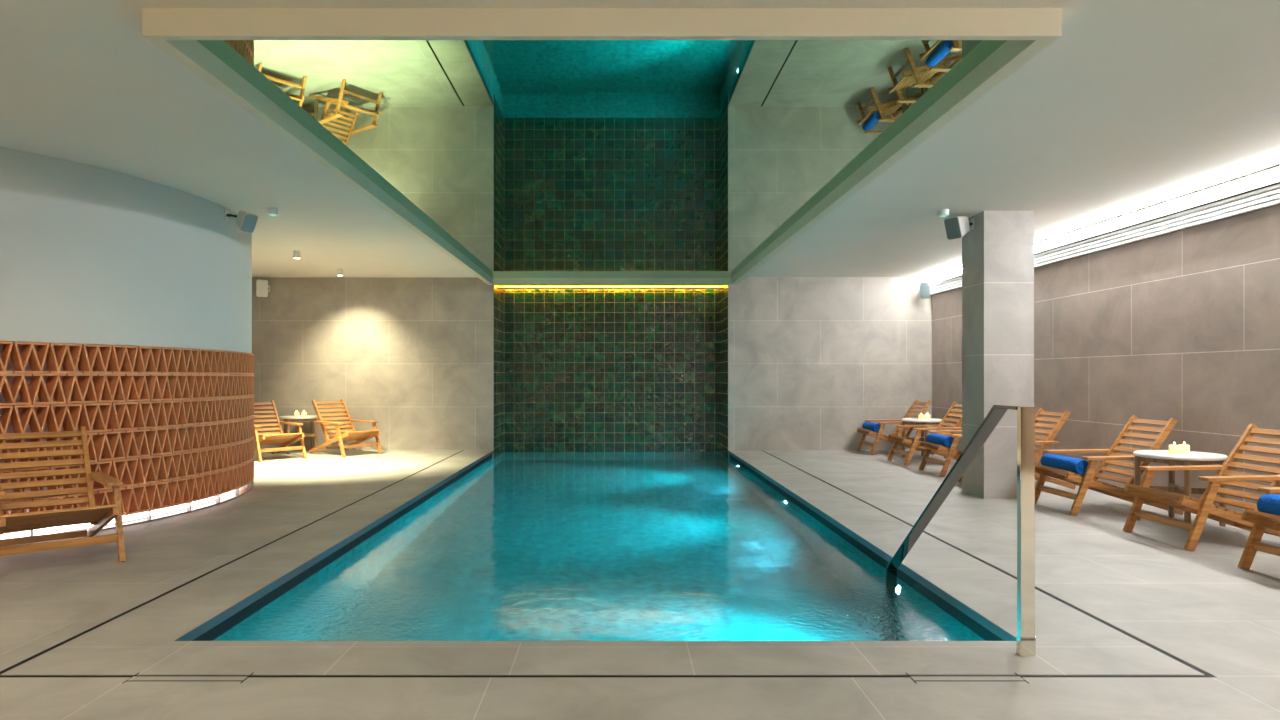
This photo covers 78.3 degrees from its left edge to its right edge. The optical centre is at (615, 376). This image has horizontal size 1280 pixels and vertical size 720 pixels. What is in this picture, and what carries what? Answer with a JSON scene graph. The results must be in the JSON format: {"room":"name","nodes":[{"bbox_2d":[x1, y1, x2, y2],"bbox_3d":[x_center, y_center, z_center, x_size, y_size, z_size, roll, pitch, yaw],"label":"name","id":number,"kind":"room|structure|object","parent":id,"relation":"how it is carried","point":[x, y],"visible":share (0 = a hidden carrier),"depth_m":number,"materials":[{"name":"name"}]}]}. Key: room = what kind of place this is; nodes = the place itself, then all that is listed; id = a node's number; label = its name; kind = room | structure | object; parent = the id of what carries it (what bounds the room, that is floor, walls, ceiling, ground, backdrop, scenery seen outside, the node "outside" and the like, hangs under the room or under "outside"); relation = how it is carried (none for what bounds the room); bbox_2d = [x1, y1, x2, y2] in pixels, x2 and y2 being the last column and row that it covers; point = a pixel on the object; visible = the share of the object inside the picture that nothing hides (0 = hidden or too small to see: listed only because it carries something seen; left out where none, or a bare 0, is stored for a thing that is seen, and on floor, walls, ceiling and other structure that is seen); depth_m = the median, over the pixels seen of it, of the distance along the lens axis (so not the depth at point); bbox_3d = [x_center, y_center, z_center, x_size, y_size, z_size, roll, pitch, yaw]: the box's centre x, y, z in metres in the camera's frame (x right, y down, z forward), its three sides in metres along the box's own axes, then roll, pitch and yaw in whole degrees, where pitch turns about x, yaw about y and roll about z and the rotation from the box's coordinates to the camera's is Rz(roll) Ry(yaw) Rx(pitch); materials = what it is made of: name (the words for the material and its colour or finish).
{"room":"indoor swimming pool","nodes":[
{"label":"indoor swimming pool","id":0,"kind":"room"},
{"bbox_2d":[0,344,229,513],"bbox_3d":[-6.330,0.432,6.800,5.360,1.335,5.360,0,0,0],"label":"wall","id":1,"kind":"structure","parent":0,"point":[9,367],"depth_m":5.40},
{"bbox_2d":[0,146,251,352],"bbox_3d":[-6.330,-0.868,6.800,5.760,1.265,5.760,0,0,0],"label":"wall","id":2,"kind":"structure","parent":0,"point":[89,254],"depth_m":5.71,"materials":[{"name":"paint"}]},
{"bbox_2d":[224,209,257,232],"bbox_3d":[-3.304,-1.375,6.914,0.318,0.211,0.125,0,0,26],"label":"wall speaker","id":3,"kind":"object","parent":2,"relation":"attached to","point":[246,221],"visible":1,"depth_m":6.86,"materials":[{"name":"white plastic"}]},
{"bbox_2d":[241,214,257,232],"bbox_3d":[-3.203,-1.342,6.864,0.087,0.143,0.115,0,0,31],"label":"grille","id":4,"kind":"object","parent":3,"relation":"attached to","point":[248,221],"depth_m":6.85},
{"bbox_2d":[252,277,931,456],"bbox_3d":[-2.220,-0.050,12.355,14.360,2.900,1.050,0,0,0],"label":"wall","id":5,"kind":"structure","parent":0,"point":[811,360],"depth_m":11.83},
{"bbox_2d":[256,280,269,296],"bbox_3d":[-5.259,-1.310,11.697,0.180,0.247,0.251,0,0,-21],"label":"wall speaker","id":6,"kind":"object","parent":5,"relation":"attached to","point":[262,287],"visible":1,"depth_m":11.61,"materials":[{"name":"white plastic"}]},
{"bbox_2d":[174,450,1015,640],"bbox_3d":[-0.077,1.123,7.550,3.535,0.044,8.557,0,0,0],"label":"trim","id":7,"kind":"structure","parent":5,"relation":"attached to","point":[193,634],"depth_m":4.50,"materials":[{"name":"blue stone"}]},
{"bbox_2d":[142,8,1060,284],"bbox_3d":[-0.058,-1.443,7.510,3.735,0.114,8.639,0,0,0],"label":"trim","id":8,"kind":"structure","parent":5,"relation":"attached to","point":[1027,32],"depth_m":3.19,"materials":[{"name":"beige paint"}]},
{"bbox_2d":[501,286,720,288],"bbox_3d":[-0.077,-1.452,12.678,3.525,0.045,0.195,0,0,0],"label":"light","id":9,"kind":"object","parent":5,"relation":"attached to","point":[503,287],"visible":1,"depth_m":12.68,"materials":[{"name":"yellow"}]},
{"bbox_2d":[501,287,720,288],"bbox_3d":[-0.077,-1.434,12.678,3.525,0.008,0.195,0,0,0],"label":"light strip","id":10,"kind":"object","parent":9,"relation":"attached to","point":[501,287],"depth_m":12.58,"materials":[{"name":"yellow plastic"}]},
{"bbox_2d":[919,282,929,298],"bbox_3d":[4.602,-1.283,11.697,0.147,0.241,0.263,0,0,20],"label":"wall speaker","id":11,"kind":"object","parent":5,"relation":"attached to","point":[924,289],"visible":1,"depth_m":11.61,"materials":[{"name":"grey plastic"}]},
{"bbox_2d":[504,289,718,450],"bbox_3d":[-0.077,-0.050,12.930,3.635,2.900,0.100,0,0,0],"label":"wall","id":12,"kind":"structure","parent":0,"point":[585,369],"depth_m":12.88,"materials":[{"name":"green tile"}]},
{"bbox_2d":[0,0,1279,285],"bbox_3d":[-2.320,-1.575,4.940,14.560,0.150,16.280,0,0,0],"label":"ceiling","id":13,"kind":"structure","parent":0,"point":[1136,105],"depth_m":4.82,"materials":[{"name":"white paint"}]},
{"bbox_2d":[267,208,277,215],"bbox_3d":[-3.060,-1.468,7.000,0.092,0.064,0.092,0,0,0],"label":"ceiling sensor","id":14,"kind":"object","parent":13,"relation":"attached to","point":[270,211],"visible":1,"depth_m":6.96,"materials":[{"name":"white plastic"}]},
{"bbox_2d":[294,251,299,258],"bbox_3d":[-3.800,-1.455,9.350,0.076,0.090,0.076,0,0,0],"label":"ceiling spotlight","id":15,"kind":"object","parent":13,"relation":"attached to","point":[296,253],"visible":1,"depth_m":9.32,"materials":[{"name":"white plastic"}]},
{"bbox_2d":[337,269,342,275],"bbox_3d":[-3.850,-1.455,10.950,0.076,0.090,0.076,0,0,0],"label":"ceiling spotlight","id":16,"kind":"object","parent":13,"relation":"attached to","point":[339,271],"visible":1,"depth_m":10.92,"materials":[{"name":"white plastic"}]},
{"bbox_2d":[197,40,1006,277],"bbox_3d":[-0.062,-1.494,7.515,3.585,0.012,8.570,0,0,0],"label":"mirror","id":17,"kind":"object","parent":13,"relation":"attached to","point":[529,158],"visible":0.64,"depth_m":4.63,"materials":[{"name":"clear mirror"}]},
{"bbox_2d":[938,209,948,216],"bbox_3d":[2.940,-1.468,7.050,0.092,0.064,0.092,0,0,0],"label":"ceiling sensor","id":18,"kind":"object","parent":13,"relation":"attached to","point":[942,212],"visible":1,"depth_m":7.02,"materials":[{"name":"white plastic"}]},
{"bbox_2d":[0,450,1279,719],"bbox_3d":[-2.320,1.250,4.415,14.160,0.300,14.830,0,0,0],"label":"floor","id":19,"kind":"structure","parent":0,"point":[1216,616],"depth_m":3.58,"materials":[{"name":"tile"}]},
{"bbox_2d":[0,426,125,561],"bbox_3d":[-3.453,0.718,4.780,0.655,0.780,0.932,0,0,-43],"label":"lounge chair","id":20,"kind":"object","parent":19,"relation":"on","point":[99,517],"visible":1,"depth_m":4.87,"materials":[{"name":"brown wood"}]},
{"bbox_2d":[0,341,253,546],"bbox_3d":[-5.664,0.434,6.366,4.213,1.331,5.804,0,0,33],"label":"screen","id":21,"kind":"object","parent":19,"relation":"on","point":[177,431],"visible":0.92,"depth_m":5.93,"materials":[{"name":"wood"}]},
{"bbox_2d":[123,673,252,682],"bbox_3d":[-1.560,1.099,2.868,0.428,0.002,0.100,0,0,0],"label":"deck hatch","id":22,"kind":"object","parent":19,"relation":"on","point":[133,678],"visible":1,"depth_m":2.86,"materials":[{"name":"tile"}]},
{"bbox_2d":[254,400,306,461],"bbox_3d":[-4.739,0.718,10.709,0.932,0.780,0.655,0,0,42],"label":"lounge chair","id":23,"kind":"object","parent":19,"relation":"on","point":[287,439],"visible":0.73,"depth_m":10.73,"materials":[{"name":"brown wood"}]},
{"bbox_2d":[279,415,321,453],"bbox_3d":[-4.620,0.838,11.500,0.580,0.525,0.580,0,0,-29],"label":"side table","id":24,"kind":"object","parent":19,"relation":"on","point":[299,418],"visible":0.84,"depth_m":11.41,"materials":[{"name":"brown wood"}]},
{"bbox_2d":[308,399,382,456],"bbox_3d":[-3.894,0.718,11.258,0.932,0.780,0.655,0,0,37],"label":"lounge chair","id":25,"kind":"object","parent":19,"relation":"on","point":[351,434],"visible":1,"depth_m":11.26,"materials":[{"name":"brown wood"}]},
{"bbox_2d":[0,450,1204,674],"bbox_3d":[-0.050,1.123,7.366,4.452,0.045,8.928,0,0,0],"label":"surround","id":26,"kind":"object","parent":19,"relation":"on","point":[1069,641],"visible":0.88,"depth_m":3.20,"materials":[{"name":"stone"}]},
{"bbox_2d":[0,450,1213,676],"bbox_3d":[-0.050,1.131,7.352,4.508,0.057,8.956,0,0,0],"label":"channel","id":27,"kind":"object","parent":26,"relation":"on","point":[1036,588],"visible":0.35,"depth_m":2.90,"materials":[{"name":"black"}]},
{"bbox_2d":[857,399,933,454],"bbox_3d":[4.030,0.718,11.350,0.932,0.780,0.655,0,0,0],"label":"lounge chair","id":28,"kind":"object","parent":19,"relation":"on","point":[879,435],"visible":0.59,"depth_m":11.23,"materials":[{"name":"brown wood"}]},
{"bbox_2d":[862,422,880,432],"bbox_3d":[3.704,0.725,11.350,0.144,0.134,0.540,0,0,1],"label":"rolled towel","id":29,"kind":"object","parent":28,"relation":"on","point":[871,426],"visible":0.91,"depth_m":11.21,"materials":[{"name":"blue fabric"}]},
{"bbox_2d":[887,402,961,465],"bbox_3d":[4.030,0.718,10.030,0.932,0.780,0.655,0,0,0],"label":"lounge chair","id":30,"kind":"object","parent":19,"relation":"on","point":[914,443],"visible":0.62,"depth_m":10.03,"materials":[{"name":"brown wood"}]},
{"bbox_2d":[902,418,946,457],"bbox_3d":[4.200,0.838,10.690,0.580,0.525,0.580,0,0,-29],"label":"side table","id":31,"kind":"object","parent":19,"relation":"on","point":[915,421],"visible":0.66,"depth_m":10.62,"materials":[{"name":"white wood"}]},
{"bbox_2d":[919,430,961,476],"bbox_3d":[4.030,0.718,8.960,0.932,0.780,0.655,0,0,0],"label":"lounge chair","id":32,"kind":"object","parent":19,"relation":"on","point":[950,452],"visible":0.37,"depth_m":8.84,"materials":[{"name":"brown wood"}]},
{"bbox_2d":[926,433,953,447],"bbox_3d":[3.704,0.725,8.960,0.144,0.134,0.540,0,0,1],"label":"rolled towel","id":33,"kind":"object","parent":32,"relation":"on","point":[946,441],"visible":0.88,"depth_m":8.84,"materials":[{"name":"blue fabric"}]},
{"bbox_2d":[906,673,1028,682],"bbox_3d":[1.280,1.099,2.868,0.408,0.002,0.100,0,0,0],"label":"deck hatch","id":34,"kind":"object","parent":19,"relation":"on","point":[914,678],"visible":1,"depth_m":2.86,"materials":[{"name":"tile"}]},
{"bbox_2d":[956,408,1075,489],"bbox_3d":[4.030,0.718,7.950,0.932,0.780,0.655,0,0,0],"label":"lounge chair","id":35,"kind":"object","parent":19,"relation":"on","point":[1045,444],"visible":0.27,"depth_m":7.71,"materials":[{"name":"brown wood"}]},
{"bbox_2d":[1035,415,1183,515],"bbox_3d":[4.060,0.718,6.530,0.932,0.780,0.655,0,0,0],"label":"lounge chair","id":36,"kind":"object","parent":19,"relation":"on","point":[1090,480],"visible":0.88,"depth_m":6.46,"materials":[{"name":"brown wood"}]},
{"bbox_2d":[1040,454,1088,474],"bbox_3d":[3.734,0.725,6.530,0.144,0.134,0.540,0,0,1],"label":"rolled towel","id":37,"kind":"object","parent":36,"relation":"on","point":[1079,466],"visible":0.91,"depth_m":6.43,"materials":[{"name":"blue fabric"}]},
{"bbox_2d":[1133,450,1227,525],"bbox_3d":[4.240,0.838,5.910,0.580,0.525,0.580,0,0,-20],"label":"side table","id":38,"kind":"object","parent":19,"relation":"on","point":[1156,456],"visible":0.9,"depth_m":5.82,"materials":[{"name":"stone"}]},
{"bbox_2d":[1169,442,1179,453],"bbox_3d":[4.190,0.531,5.890,0.072,0.088,0.072,0,0,0],"label":"pillar candle","id":39,"kind":"object","parent":38,"relation":"on","point":[1173,449],"visible":1,"depth_m":5.86,"materials":[{"name":"beige wax"}]},
{"bbox_2d":[1179,442,1189,453],"bbox_3d":[4.285,0.531,5.920,0.072,0.088,0.072,0,0,0],"label":"pillar candle","id":40,"kind":"object","parent":38,"relation":"on","point":[1185,449],"visible":0.89,"depth_m":5.89,"materials":[{"name":"beige wax"}]},
{"bbox_2d":[1123,424,1279,550],"bbox_3d":[4.060,0.718,5.270,0.932,0.780,0.655,0,0,0],"label":"lounge chair","id":41,"kind":"object","parent":19,"relation":"on","point":[1204,508],"visible":0.88,"depth_m":5.29,"materials":[{"name":"brown wood"}]},
{"bbox_2d":[1237,487,1279,569],"bbox_3d":[4.030,0.718,4.200,0.932,0.780,0.655,0,0,0],"label":"lounge chair","id":42,"kind":"object","parent":19,"relation":"on","point":[1261,521],"visible":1,"depth_m":4.46,"materials":[{"name":"brown wood"}]},
{"bbox_2d":[1257,494,1279,515],"bbox_3d":[3.704,0.725,4.200,0.144,0.134,0.540,0,0,1],"label":"rolled towel","id":43,"kind":"object","parent":42,"relation":"on","point":[1267,503],"visible":0.89,"depth_m":4.38,"materials":[{"name":"blue fabric"}]},
{"bbox_2d":[962,211,1033,498],"bbox_3d":[3.545,-0.200,7.305,0.451,2.600,0.450,0,0,0],"label":"wall column","id":44,"kind":"structure","parent":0,"point":[998,254],"depth_m":7.08,"materials":[{"name":"stone"}]},
{"bbox_2d":[944,216,974,239],"bbox_3d":[3.182,-1.372,7.240,0.312,0.217,0.150,0,0,-32],"label":"wall speaker","id":45,"kind":"object","parent":44,"relation":"attached to","point":[956,227],"visible":1,"depth_m":7.17,"materials":[{"name":"white plastic"}]},
{"bbox_2d":[944,217,961,238],"bbox_3d":[3.078,-1.358,7.175,0.067,0.182,0.144,0,0,-32],"label":"grille","id":46,"kind":"object","parent":45,"relation":"attached to","point":[953,226],"depth_m":7.16,"materials":[{"name":"grey metal"}]},
{"bbox_2d":[932,205,1279,521],"bbox_3d":[4.860,-0.050,4.415,0.200,2.900,14.830,0,0,0],"label":"wall","id":47,"kind":"structure","parent":0,"point":[1183,325],"depth_m":6.86,"materials":[{"name":"tile"}]},
{"bbox_2d":[926,165,1279,294],"bbox_3d":[4.715,-1.363,4.415,0.089,0.253,14.790,0,0,0],"label":"cove light","id":48,"kind":"object","parent":47,"relation":"in","point":[1259,190],"visible":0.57,"depth_m":6.80,"materials":[{"name":"white metal"}]},
{"bbox_3d":[-0.078,1.873,8.075,3.935,1.454,10.009,0,0,0],"label":"floor","id":49,"kind":"structure","parent":0,"visible":0},
{"bbox_2d":[211,451,987,640],"bbox_3d":[-0.078,1.210,8.064,3.569,0.001,9.623,0,0,0],"label":"pool water","id":50,"kind":"object","parent":49,"relation":"in","point":[524,545],"visible":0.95,"depth_m":4.95,"materials":[{"name":"teal liquid"}]},
{"bbox_2d":[886,405,1035,655],"bbox_3d":[1.622,1.283,3.861,0.062,2.334,1.544,0,0,0],"label":"pool handrail","id":51,"kind":"object","parent":49,"relation":"on","point":[1025,637],"visible":0.98,"depth_m":3.09,"materials":[{"name":"metal"}]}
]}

